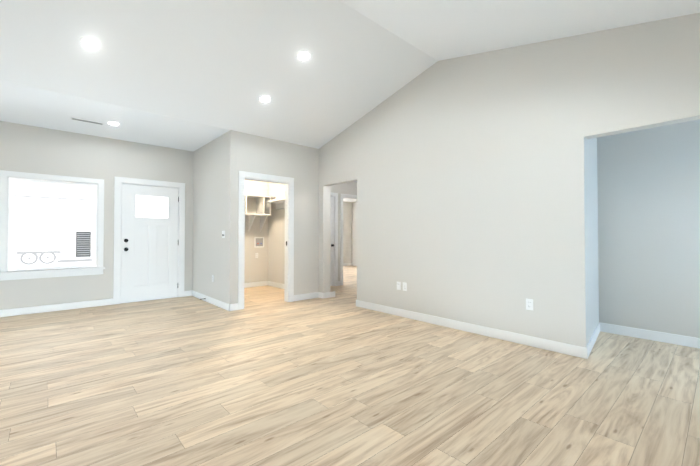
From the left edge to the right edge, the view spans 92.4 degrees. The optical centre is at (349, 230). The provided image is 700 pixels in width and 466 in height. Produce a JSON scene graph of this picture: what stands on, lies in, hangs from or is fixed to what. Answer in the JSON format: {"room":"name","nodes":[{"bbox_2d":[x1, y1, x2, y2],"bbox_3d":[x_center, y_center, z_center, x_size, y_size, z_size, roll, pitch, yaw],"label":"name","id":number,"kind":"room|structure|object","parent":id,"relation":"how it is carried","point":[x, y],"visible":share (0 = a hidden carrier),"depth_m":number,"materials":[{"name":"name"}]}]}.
{"room":"empty living room","nodes":[
{"label":"empty living room","id":0,"kind":"room"},
{"bbox_2d":[0,121,192,309],"bbox_3d":[-5.655,-0.643,4.166,6.990,3.700,0.120,1,-1,-42],"label":"wall","id":1,"kind":"structure","parent":0,"point":[32,149],"depth_m":5.38,"materials":[{"name":"beige paint"}]},
{"bbox_2d":[0,170,104,280],"bbox_3d":[-4.516,-0.072,5.148,1.230,1.553,0.170,1,-1,-42],"label":"window","id":2,"kind":"structure","parent":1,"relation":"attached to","point":[8,271],"depth_m":5.05,"materials":[{"name":"clear glass"}]},
{"bbox_2d":[13,182,93,266],"bbox_3d":[-4.546,-0.091,5.183,0.936,1.261,0.006,1,-1,-42],"label":"window pane","id":3,"kind":"object","parent":2,"relation":"attached to","point":[58,183],"depth_m":5.25,"materials":[{"name":"glass"}]},
{"bbox_2d":[0,298,112,316],"bbox_3d":[-6.019,1.148,3.722,5.590,0.105,0.014,1,-1,-42],"label":"baseboard","id":4,"kind":"structure","parent":1,"relation":"attached to","point":[94,303],"depth_m":5.09,"materials":[{"name":"white wood"}]},
{"bbox_2d":[113,176,184,304],"bbox_3d":[-3.571,0.164,6.016,1.100,2.140,0.138,1,-1,-42],"label":"door frame","id":5,"kind":"structure","parent":1,"relation":"attached to","point":[119,182],"depth_m":5.81,"materials":[{"name":"white wood"}]},
{"bbox_2d":[121,184,178,302],"bbox_3d":[-3.535,0.210,5.983,0.896,2.019,0.114,1,-1,-42],"label":"entry door","id":6,"kind":"structure","parent":1,"relation":"in","point":[149,258],"depth_m":5.96,"materials":[{"name":"white paint"}]},
{"bbox_2d":[193,130,237,303],"bbox_3d":[-2.507,-0.617,5.981,0.120,3.700,2.150,1,-1,-42],"label":"wall","id":7,"kind":"structure","parent":0,"point":[215,190],"depth_m":5.54,"materials":[{"name":"beige paint"}]},
{"bbox_2d":[192,291,231,310],"bbox_3d":[-2.425,1.178,5.763,0.014,0.105,1.784,1,-1,-42],"label":"baseboard","id":8,"kind":"structure","parent":7,"relation":"attached to","point":[223,305],"depth_m":5.58,"materials":[{"name":"white wood"}]},
{"bbox_2d":[244,180,267,282],"bbox_3d":[-2.542,-0.597,7.314,1.610,3.700,0.120,1,-1,-42],"label":"wall","id":9,"kind":"structure","parent":0,"point":[256,270],"depth_m":7.58,"materials":[{"name":"beige paint"}]},
{"bbox_2d":[244,281,267,286],"bbox_3d":[-2.494,1.199,7.241,1.560,0.105,0.014,1,-1,-42],"label":"baseboard","id":10,"kind":"structure","parent":9,"relation":"attached to","point":[262,283],"depth_m":7.58,"materials":[{"name":"white wood"}]},
{"bbox_2d":[245,194,267,231],"bbox_3d":[-2.374,-0.380,7.124,1.610,0.779,0.382,1,-1,-42],"label":"shelf","id":11,"kind":"object","parent":9,"relation":"attached to","point":[263,207],"depth_m":7.42,"materials":[{"name":"white wood"}]},
{"bbox_2d":[254,237,263,247],"bbox_3d":[-2.055,0.258,7.635,0.240,0.240,0.035,1,-1,-42],"label":"washer outlet box","id":12,"kind":"object","parent":9,"relation":"attached to","point":[258,242],"visible":1,"depth_m":7.63,"materials":[{"name":"white plastic"}]},
{"bbox_2d":[268,182,284,283],"bbox_3d":[-1.260,-0.599,7.182,0.120,3.700,2.030,1,-1,-42],"label":"wall","id":13,"kind":"structure","parent":0,"point":[276,243],"depth_m":7.51,"materials":[{"name":"beige paint"}]},
{"bbox_2d":[264,196,284,215],"bbox_3d":[-1.433,-0.551,7.059,0.300,0.397,0.960,1,-1,-42],"label":"shelf","id":14,"kind":"object","parent":13,"relation":"attached to","point":[280,203],"depth_m":7.42,"materials":[{"name":"white wood"}]},
{"bbox_2d":[268,281,283,288],"bbox_3d":[-1.270,1.197,7.066,0.014,0.105,1.910,1,-1,-42],"label":"baseboard","id":15,"kind":"structure","parent":13,"relation":"attached to","point":[274,284],"depth_m":7.49,"materials":[{"name":"white wood"}]},
{"bbox_2d":[237,132,318,302],"bbox_3d":[-1.140,-0.619,5.844,1.730,3.700,0.120,1,-1,-42],"label":"wall","id":16,"kind":"structure","parent":0,"point":[299,164],"depth_m":5.97,"materials":[{"name":"beige paint"}]},
{"bbox_2d":[238,171,293,309],"bbox_3d":[-1.404,0.148,5.596,1.000,2.160,0.156,1,-1,-42],"label":"door frame","id":17,"kind":"structure","parent":16,"relation":"attached to","point":[288,182],"depth_m":5.73,"materials":[{"name":"white wood"}]},
{"bbox_2d":[294,292,319,300],"bbox_3d":[-0.783,1.182,6.049,0.550,0.105,0.014,1,-1,-42],"label":"baseboard","id":18,"kind":"structure","parent":16,"relation":"attached to","point":[316,294],"depth_m":6.05,"materials":[{"name":"white wood"}]},
{"bbox_2d":[331,182,356,280],"bbox_3d":[0.729,-0.577,8.708,4.880,3.700,0.120,1,-1,-42],"label":"wall","id":19,"kind":"structure","parent":0,"point":[350,188],"depth_m":7.75,"materials":[{"name":"beige paint"}]},
{"bbox_2d":[330,197,333,285],"bbox_3d":[-0.604,0.231,7.412,0.680,2.022,0.103,1,-1,-42],"label":"hall door","id":20,"kind":"structure","parent":19,"relation":"in","point":[332,248],"depth_m":7.61,"materials":[{"name":"white paint"}]},
{"bbox_2d":[331,192,356,285],"bbox_3d":[-0.272,0.197,7.787,1.855,2.125,0.140,1,-1,-42],"label":"door frame","id":21,"kind":"structure","parent":19,"relation":"attached to","point":[344,196],"depth_m":7.69,"materials":[{"name":"white wood"}]},
{"bbox_2d":[343,201,351,262],"bbox_3d":[-1.645,-0.537,11.482,4.700,3.700,0.120,1,-1,-42],"label":"wall","id":22,"kind":"structure","parent":0,"point":[347,232],"depth_m":12.79,"materials":[{"name":"beige paint"}]},
{"bbox_2d":[0,266,699,465],"bbox_3d":[-1.456,1.228,3.543,15.000,0.060,13.700,1,-1,-42],"label":"floor","id":23,"kind":"structure","parent":0,"point":[267,375],"depth_m":2.47,"materials":[{"name":"brown wood"}]},
{"bbox_2d":[343,181,356,201],"bbox_3d":[-0.062,-1.195,9.559,4.930,0.080,6.670,1,-1,-42],"label":"ceiling","id":24,"kind":"structure","parent":0,"point":[348,200],"depth_m":12.31,"materials":[{"name":"white paint"}]},
{"bbox_2d":[0,0,699,151],"bbox_3d":[-0.386,-2.179,2.403,15.000,1.180,10.500,1,-1,-42],"label":"ceiling","id":25,"kind":"structure","parent":0,"point":[191,75],"depth_m":3.65,"materials":[{"name":"white paint"}]},
{"bbox_2d":[70,117,103,124],"bbox_3d":[-3.716,-1.551,4.752,0.380,0.011,0.080,1,-1,-42],"label":"ceiling vent","id":26,"kind":"object","parent":25,"relation":"in","point":[86,121],"visible":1,"depth_m":4.74,"materials":[{"name":"white plastic"}]},
{"bbox_2d":[80,37,100,49],"bbox_3d":[-2.514,-1.815,3.254,0.164,0.046,0.160,1,-1,-42],"label":"recessed light","id":27,"kind":"object","parent":25,"relation":"in","point":[90,43],"visible":1,"depth_m":3.25,"materials":[{"name":"white plastic"}]},
{"bbox_2d":[107,121,120,124],"bbox_3d":[-3.407,-1.549,4.842,0.164,0.008,0.164,1,-1,-42],"label":"recessed light","id":28,"kind":"object","parent":25,"relation":"in","point":[112,123],"visible":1,"depth_m":4.83,"materials":[{"name":"white plastic"}]},
{"bbox_2d":[259,95,270,102],"bbox_3d":[-1.149,-1.783,4.548,0.164,0.046,0.160,1,-1,-42],"label":"recessed light","id":29,"kind":"object","parent":25,"relation":"in","point":[264,99],"visible":1,"depth_m":4.54,"materials":[{"name":"white plastic"}]},
{"bbox_2d":[297,51,310,60],"bbox_3d":[-0.534,-2.022,3.881,0.164,0.046,0.160,1,-1,-42],"label":"recessed light","id":30,"kind":"object","parent":25,"relation":"in","point":[303,55],"visible":1,"depth_m":3.87,"materials":[{"name":"white plastic"}]},
{"bbox_2d":[352,202,356,265],"bbox_3d":[1.675,-0.540,11.246,0.120,3.700,6.470,1,-1,-42],"label":"wall","id":31,"kind":"structure","parent":0,"point":[354,233],"depth_m":12.82,"materials":[{"name":"beige paint"}]},
{"bbox_2d":[319,13,699,339],"bbox_3d":[2.084,-0.654,3.425,0.170,3.700,7.790,1,-1,-42],"label":"wall","id":32,"kind":"structure","parent":0,"point":[444,164],"depth_m":3.92,"materials":[{"name":"beige paint"}]},
{"bbox_2d":[320,291,334,298],"bbox_3d":[-0.692,1.190,6.629,0.060,0.105,1.034,1,-1,-42],"label":"baseboard","id":33,"kind":"structure","parent":32,"relation":"attached to","point":[328,294],"depth_m":6.18,"materials":[{"name":"white wood"}]},
{"bbox_2d":[397,282,400,289],"bbox_3d":[0.697,0.787,4.813,0.009,0.115,0.070,1,-1,-42],"label":"electrical outlet","id":34,"kind":"object","parent":32,"relation":"attached to","point":[398,285],"visible":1,"depth_m":4.80,"materials":[{"name":"white plastic"}]},
{"bbox_2d":[403,282,406,290],"bbox_3d":[0.771,0.785,4.731,0.009,0.115,0.070,1,-1,-42],"label":"electrical outlet","id":35,"kind":"object","parent":32,"relation":"attached to","point":[404,286],"visible":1,"depth_m":4.73,"materials":[{"name":"white plastic"}]},
{"bbox_2d":[356,300,591,358],"bbox_3d":[1.165,1.157,4.306,0.044,0.105,3.159,1,-1,-42],"label":"baseboard","id":36,"kind":"structure","parent":32,"relation":"attached to","point":[576,350],"depth_m":3.80,"materials":[{"name":"white wood"}]},
{"bbox_2d":[526,298,532,309],"bbox_3d":[1.874,0.768,3.505,0.009,0.115,0.070,1,-1,-42],"label":"electrical outlet","id":37,"kind":"object","parent":32,"relation":"attached to","point":[529,304],"visible":1,"depth_m":3.50,"materials":[{"name":"white plastic"}]},
{"bbox_2d":[548,34,598,346],"bbox_3d":[2.595,-0.649,3.716,1.320,3.700,0.300,1,-1,-42],"label":"wall","id":38,"kind":"structure","parent":0,"point":[573,248],"depth_m":3.28,"materials":[{"name":"beige paint"}]},
{"bbox_2d":[588,323,615,347],"bbox_3d":[2.608,1.146,3.586,1.140,0.105,0.158,1,-1,-42],"label":"baseboard","id":39,"kind":"structure","parent":38,"relation":"attached to","point":[603,327],"depth_m":3.94,"materials":[{"name":"white wood"}]},
{"bbox_2d":[597,119,699,337],"bbox_3d":[4.304,-0.664,2.713,0.120,3.700,3.763,1,-1,-42],"label":"wall","id":40,"kind":"structure","parent":0,"point":[649,226],"depth_m":3.71,"materials":[{"name":"beige paint"}]},
{"bbox_2d":[616,325,699,348],"bbox_3d":[4.213,1.133,2.685,0.017,0.105,3.643,1,-1,-42],"label":"baseboard","id":41,"kind":"structure","parent":40,"relation":"attached to","point":[694,342],"depth_m":3.64,"materials":[{"name":"white wood"}]},
{"label":"outside","id":42,"kind":"structure","parent":0,"visible":0},
{"bbox_2d":[12,252,92,267],"bbox_3d":[-18.797,2.004,28.058,70.000,0.100,53.040,1,-1,-42],"label":"ground","id":43,"kind":"structure","parent":42,"point":[71,256],"depth_m":20.19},
{"bbox_2d":[12,194,167,264],"bbox_3d":[-16.342,-0.021,20.120,11.000,3.720,2.970,1,-1,-42],"label":"trailer","id":44,"kind":"object","parent":43,"relation":"on","point":[52,216],"depth_m":18.73,"materials":[{"name":"white metal"}]},
{"bbox_2d":[12,181,167,253],"bbox_3d":[-23.223,-10.673,33.165,70.000,25.400,0.200,1,-1,-42],"label":"sky","id":45,"kind":"structure","parent":42,"point":[53,188],"depth_m":30.31,"materials":[{"name":"white"}]}
]}

